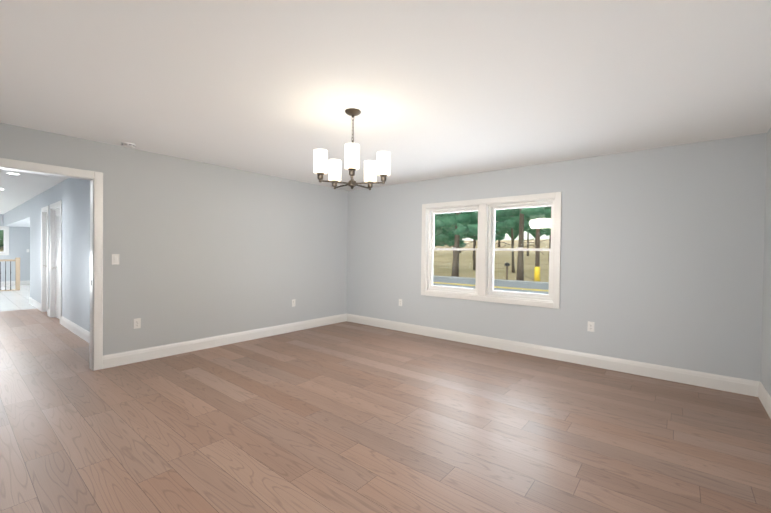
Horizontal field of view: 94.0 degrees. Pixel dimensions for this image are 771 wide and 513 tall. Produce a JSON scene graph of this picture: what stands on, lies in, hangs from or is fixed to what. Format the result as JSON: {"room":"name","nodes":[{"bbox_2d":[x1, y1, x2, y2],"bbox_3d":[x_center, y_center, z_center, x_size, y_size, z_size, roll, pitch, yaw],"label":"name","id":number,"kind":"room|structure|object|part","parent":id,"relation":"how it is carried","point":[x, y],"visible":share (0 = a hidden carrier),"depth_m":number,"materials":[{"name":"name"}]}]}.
{"room":"empty dining room","nodes":[
{"label":"empty dining room","id":0,"kind":"room"},
{"bbox_2d":[0,214,29,281],"bbox_3d":[-12.933,-0.225,12.607,0.140,2.440,4.050,1,1,39],"label":"wall","id":1,"kind":"structure","parent":0,"point":[19,241],"depth_m":12.58,"materials":[{"name":"grey paint"}]},
{"bbox_2d":[0,226,8,254],"bbox_3d":[-13.613,-0.538,11.728,0.128,0.990,1.850,1,1,39],"label":"window","id":2,"kind":"structure","parent":1,"relation":"in","point":[6,239],"depth_m":12.36,"materials":[{"name":"white wood"}]},
{"bbox_3d":[-13.631,-0.538,11.743,0.080,0.830,1.690,1,1,39],"label":"sash","id":3,"kind":"part","parent":2,"relation":"part of","materials":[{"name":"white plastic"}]},
{"bbox_2d":[1,280,29,285],"bbox_3d":[-13.649,0.927,11.637,0.016,0.142,6.460,1,1,39],"label":"baseboard","id":4,"kind":"structure","parent":1,"relation":"attached to","point":[3,282],"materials":[{"name":"white wood"}]},
{"bbox_2d":[0,284,36,310],"bbox_3d":[-10.902,1.107,9.397,7.390,0.100,6.740,1,1,39],"label":"floor","id":5,"kind":"structure","parent":0,"point":[12,300],"depth_m":9.20,"materials":[{"name":"white tile"}]},
{"bbox_2d":[0,258,20,290],"bbox_3d":[-12.636,0.536,9.399,0.116,1.000,4.363,1,1,39],"label":"stair railing","id":6,"kind":"object","parent":5,"relation":"on","point":[17,273],"visible":1,"depth_m":10.99,"materials":[{"name":"beige wood"}]},
{"bbox_2d":[30,178,89,331],"bbox_3d":[-5.655,-0.064,6.328,6.880,2.440,0.120,1,1,39],"label":"wall","id":7,"kind":"structure","parent":0,"point":[73,194],"depth_m":5.74,"materials":[{"name":"grey paint"}]},
{"bbox_2d":[29,297,40,310],"bbox_3d":[-7.706,1.042,7.935,1.667,0.142,0.046,1,1,39],"label":"baseboard","id":8,"kind":"structure","parent":7,"relation":"attached to","point":[33,302],"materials":[{"name":"white wood"}]},
{"bbox_2d":[41,205,48,314],"bbox_3d":[-6.720,0.075,7.186,0.776,2.118,0.138,1,1,39],"label":"door frame","id":9,"kind":"structure","parent":7,"relation":"attached to","point":[43,209],"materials":[{"name":"white wood"}]},
{"bbox_2d":[43,213,46,310],"bbox_3d":[-6.730,0.123,7.175,0.566,2.005,0.107,1,1,39],"label":"hall door","id":10,"kind":"structure","parent":7,"relation":"in","point":[46,262],"depth_m":7.36,"materials":[{"name":"white wood"}]},
{"bbox_2d":[51,209,59,318],"bbox_3d":[-5.912,0.141,6.508,0.816,2.005,0.107,1,1,39],"label":"hall door","id":11,"kind":"structure","parent":7,"relation":"in","point":[57,264],"depth_m":6.68,"materials":[{"name":"white wood"}]},
{"bbox_2d":[49,200,61,323],"bbox_3d":[-5.903,0.092,6.519,1.026,2.118,0.138,1,1,39],"label":"door frame","id":12,"kind":"structure","parent":7,"relation":"attached to","point":[53,261],"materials":[{"name":"white wood"}]},
{"bbox_2d":[61,316,89,342],"bbox_3d":[-4.300,1.116,5.138,3.237,0.142,0.016,1,1,39],"label":"baseboard","id":13,"kind":"structure","parent":7,"relation":"attached to","point":[81,332],"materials":[{"name":"white wood"}]},
{"bbox_2d":[0,123,347,354],"bbox_3d":[-2.457,-0.006,4.712,0.120,2.440,5.356,1,1,39],"label":"wall","id":14,"kind":"structure","parent":0,"point":[203,250],"depth_m":4.67,"materials":[{"name":"grey paint"}]},
{"bbox_2d":[0,158,102,370],"bbox_3d":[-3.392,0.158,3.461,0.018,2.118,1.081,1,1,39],"label":"door frame","id":15,"kind":"structure","parent":14,"relation":"attached to","point":[97,177],"depth_m":3.83,"materials":[{"name":"white wood"}]},
{"bbox_2d":[112,254,118,264],"bbox_3d":[-2.979,0.031,3.970,0.011,0.115,0.070,1,1,39],"label":"light switch","id":16,"kind":"object","parent":14,"relation":"attached to","point":[115,259],"visible":1,"depth_m":3.97,"materials":[{"name":"white plastic"}]},
{"bbox_2d":[133,318,140,328],"bbox_3d":[-2.858,0.771,4.139,0.008,0.115,0.070,1,1,39],"label":"electrical outlet","id":17,"kind":"object","parent":14,"relation":"attached to","point":[136,323],"visible":1,"depth_m":4.14,"materials":[{"name":"white plastic"}]},
{"bbox_2d":[103,313,346,368],"bbox_3d":[-1.909,1.143,5.307,0.016,0.142,3.652,1,1,39],"label":"baseboard","id":18,"kind":"structure","parent":14,"relation":"attached to","point":[128,357],"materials":[{"name":"white wood"}]},
{"bbox_2d":[0,309,770,512],"bbox_3d":[-2.554,1.263,4.754,11.420,0.100,5.696,1,1,39],"label":"floor","id":19,"kind":"structure","parent":0,"point":[346,417],"depth_m":2.60,"materials":[{"name":"brown wood"}]},
{"bbox_2d":[0,0,770,213],"bbox_3d":[-6.081,-1.347,6.207,18.810,0.120,7.896,1,1,39],"label":"ceiling","id":20,"kind":"structure","parent":0,"point":[432,89],"depth_m":2.37,"materials":[{"name":"white paint"}]},
{"bbox_2d":[3,200,29,226],"bbox_3d":[-10.425,-1.187,10.720,6.100,0.410,0.900,1,1,39],"label":"bulkhead","id":21,"kind":"object","parent":20,"relation":"attached to","point":[18,216],"visible":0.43,"depth_m":10.18,"materials":[{"name":"grey paint"}]},
{"bbox_2d":[121,142,135,147],"bbox_3d":[-2.786,-1.204,3.897,0.132,0.034,0.132,1,1,39],"label":"smoke detector","id":22,"kind":"object","parent":20,"relation":"attached to","point":[127,145],"visible":1,"depth_m":3.86,"materials":[{"name":"white plastic"}]},
{"bbox_2d":[313,108,390,189],"bbox_3d":[-0.268,-0.864,2.945,0.602,0.630,0.599,1,1,39],"label":"chandelier","id":23,"kind":"object","parent":20,"relation":"hanging from","point":[352,150],"visible":1,"depth_m":2.83,"materials":[{"name":"white glass"}]},
{"bbox_2d":[347,133,766,381],"bbox_3d":[1.444,0.037,5.089,5.690,2.440,0.160,1,1,39],"label":"wall","id":24,"kind":"structure","parent":0,"point":[662,256],"depth_m":3.98,"materials":[{"name":"grey paint"}]},
{"bbox_2d":[425,198,554,302],"bbox_3d":[1.413,-0.091,5.111,1.898,1.303,0.164,1,1,39],"label":"liner","id":25,"kind":"object","parent":24,"relation":"attached to","point":[487,242],"visible":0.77,"depth_m":5.03,"materials":[{"name":"white wood"}]},
{"bbox_2d":[421,192,561,308],"bbox_3d":[1.405,-0.091,5.102,2.030,1.435,0.169,1,1,39],"label":"window","id":26,"kind":"structure","parent":24,"relation":"in","point":[479,289],"depth_m":5.03,"materials":[{"name":"white wood"}]},
{"bbox_2d":[347,314,754,395],"bbox_3d":[1.366,1.186,5.040,5.430,0.142,0.016,1,1,39],"label":"baseboard","id":27,"kind":"structure","parent":24,"relation":"attached to","point":[730,384],"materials":[{"name":"white wood"}]},
{"bbox_2d":[587,321,593,331],"bbox_3d":[2.400,0.819,4.202,0.070,0.115,0.008,1,1,39],"label":"outlet","id":28,"kind":"object","parent":24,"relation":"attached to","point":[590,327],"visible":1,"depth_m":4.20,"materials":[{"name":"white plastic"}]},
{"bbox_2d":[761,128,770,396],"bbox_3d":[1.806,0.087,1.144,0.140,2.440,5.496,1,1,39],"label":"wall","id":29,"kind":"structure","parent":0,"point":[766,354],"depth_m":3.18,"materials":[{"name":"grey paint"}]},
{"bbox_2d":[755,381,770,418],"bbox_3d":[1.771,1.235,1.254,0.016,0.142,5.280,1,1,39],"label":"baseboard","id":30,"kind":"structure","parent":29,"relation":"attached to","point":[760,391],"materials":[{"name":"white wood"}]},
{"label":"outside","id":31,"kind":"structure","parent":0,"visible":0},
{"bbox_2d":[0,239,548,281],"bbox_3d":[36.901,-13.124,147.473,400.000,27.667,395.000,1,1,39],"label":"ground","id":32,"kind":"structure","parent":31,"point":[470,271],"depth_m":48.91,"materials":[{"name":"beige plant"}]},
{"bbox_2d":[0,230,3,246],"bbox_3d":[-20.658,-1.996,16.856,10.700,6.574,8.525,1,1,39],"label":"shrubs","id":33,"kind":"object","parent":32,"relation":"on","point":[2,238],"depth_m":16.74,"materials":[{"name":"green plant"}]},
{"bbox_2d":[434,228,454,241],"bbox_3d":[4.107,-6.897,38.437,6.936,17.002,7.519,1,1,39],"label":"tree","id":34,"kind":"object","parent":32,"relation":"on","point":[451,236],"depth_m":36.74,"materials":[{"name":"green plant"}]},
{"bbox_2d":[434,213,458,252],"bbox_3d":[3.984,-5.786,30.587,5.452,15.060,5.406,1,1,39],"label":"tree","id":35,"kind":"object","parent":32,"relation":"on","point":[449,217],"depth_m":29.02,"materials":[{"name":"green plant"}]},
{"bbox_2d":[434,231,465,247],"bbox_3d":[4.448,-6.548,39.462,8.644,16.260,8.905,1,1,39],"label":"tree","id":36,"kind":"object","parent":32,"relation":"on","point":[443,237],"depth_m":37.18,"materials":[{"name":"green plant"}]},
{"bbox_2d":[434,212,476,276],"bbox_3d":[6.139,-9.681,28.834,9.135,22.886,9.059,1,1,39],"label":"tree","id":37,"kind":"object","parent":32,"relation":"on","point":[455,258],"depth_m":29.12,"materials":[{"name":"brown plant"}]},
{"bbox_2d":[461,212,507,269],"bbox_3d":[9.652,-7.128,38.234,7.834,17.412,7.418,1,1,39],"label":"tree","id":38,"kind":"object","parent":32,"relation":"on","point":[466,235],"depth_m":38.11,"materials":[{"name":"green plant"}]},
{"bbox_2d":[452,209,526,247],"bbox_3d":[7.719,-4.303,27.232,5.376,12.083,5.400,1,1,39],"label":"tree","id":39,"kind":"object","parent":32,"relation":"on","point":[507,223],"depth_m":26.15,"materials":[{"name":"green plant"}]},
{"bbox_2d":[433,275,548,293],"bbox_3d":[-38.102,0.878,55.881,400.000,0.306,12.200,1,1,39],"label":"road","id":40,"kind":"structure","parent":32,"relation":"on","point":[465,282],"depth_m":21.59,"materials":[{"name":"grey asphalt"}]},
{"bbox_2d":[455,211,528,236],"bbox_3d":[8.119,-5.231,28.174,5.621,13.957,5.797,1,1,39],"label":"tree","id":41,"kind":"object","parent":32,"relation":"on","point":[467,218],"depth_m":27.05,"materials":[{"name":"green plant"}]},
{"bbox_2d":[449,223,543,246],"bbox_3d":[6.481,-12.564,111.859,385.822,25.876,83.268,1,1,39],"label":"tree","id":42,"kind":"object","parent":32,"relation":"on","point":[532,233],"depth_m":116.51,"materials":[{"name":"green plant"}]},
{"bbox_2d":[504,263,509,279],"bbox_3d":[8.896,1.181,26.323,0.200,1.420,0.520,1,1,39],"label":"mailbox","id":43,"kind":"object","parent":32,"relation":"on","point":[507,264],"depth_m":26.28,"materials":[{"name":"brown"}]},
{"bbox_2d":[495,214,542,272],"bbox_3d":[12.077,-6.335,34.622,7.325,15.997,7.513,1,1,39],"label":"tree","id":44,"kind":"object","parent":32,"relation":"on","point":[531,222],"depth_m":34.51,"materials":[{"name":"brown plant"}]},
{"bbox_2d":[502,206,550,280],"bbox_3d":[9.870,-8.583,25.919,7.736,20.849,8.057,1,1,39],"label":"tree","id":45,"kind":"object","parent":32,"relation":"on","point":[521,242],"depth_m":25.58,"materials":[{"name":"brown plant"}]},
{"bbox_2d":[527,232,528,255],"bbox_3d":[21.835,-9.139,54.685,9.344,18.363,10.086,1,1,39],"label":"tree","id":46,"kind":"object","parent":32,"relation":"on","point":[527,243],"depth_m":54.62,"materials":[{"name":"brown plant"}]},
{"bbox_2d":[520,206,550,228],"bbox_3d":[12.403,-7.013,23.003,7.100,17.834,6.787,1,1,39],"label":"tree","id":47,"kind":"object","parent":32,"relation":"on","point":[532,211],"depth_m":22.64,"materials":[{"name":"green plant"}]},
{"bbox_2d":[534,218,539,281],"bbox_3d":[10.554,-3.314,24.835,2.200,10.800,0.380,1,1,39],"label":"pole","id":48,"kind":"object","parent":32,"relation":"on","point":[537,269],"depth_m":24.75,"materials":[{"name":"brown"}]},
{"bbox_2d":[533,218,550,261],"bbox_3d":[20.822,-9.200,46.269,8.534,19.926,8.707,1,1,39],"label":"tree","id":49,"kind":"object","parent":32,"relation":"on","point":[542,230],"depth_m":46.24,"materials":[{"name":"green plant"}]},
{"bbox_2d":[542,227,550,234],"bbox_3d":[17.117,-6.819,32.599,7.643,17.086,7.254,1,1,39],"label":"tree","id":50,"kind":"object","parent":32,"relation":"on","point":[547,230],"depth_m":34.90,"materials":[{"name":"green plant"}]}
]}

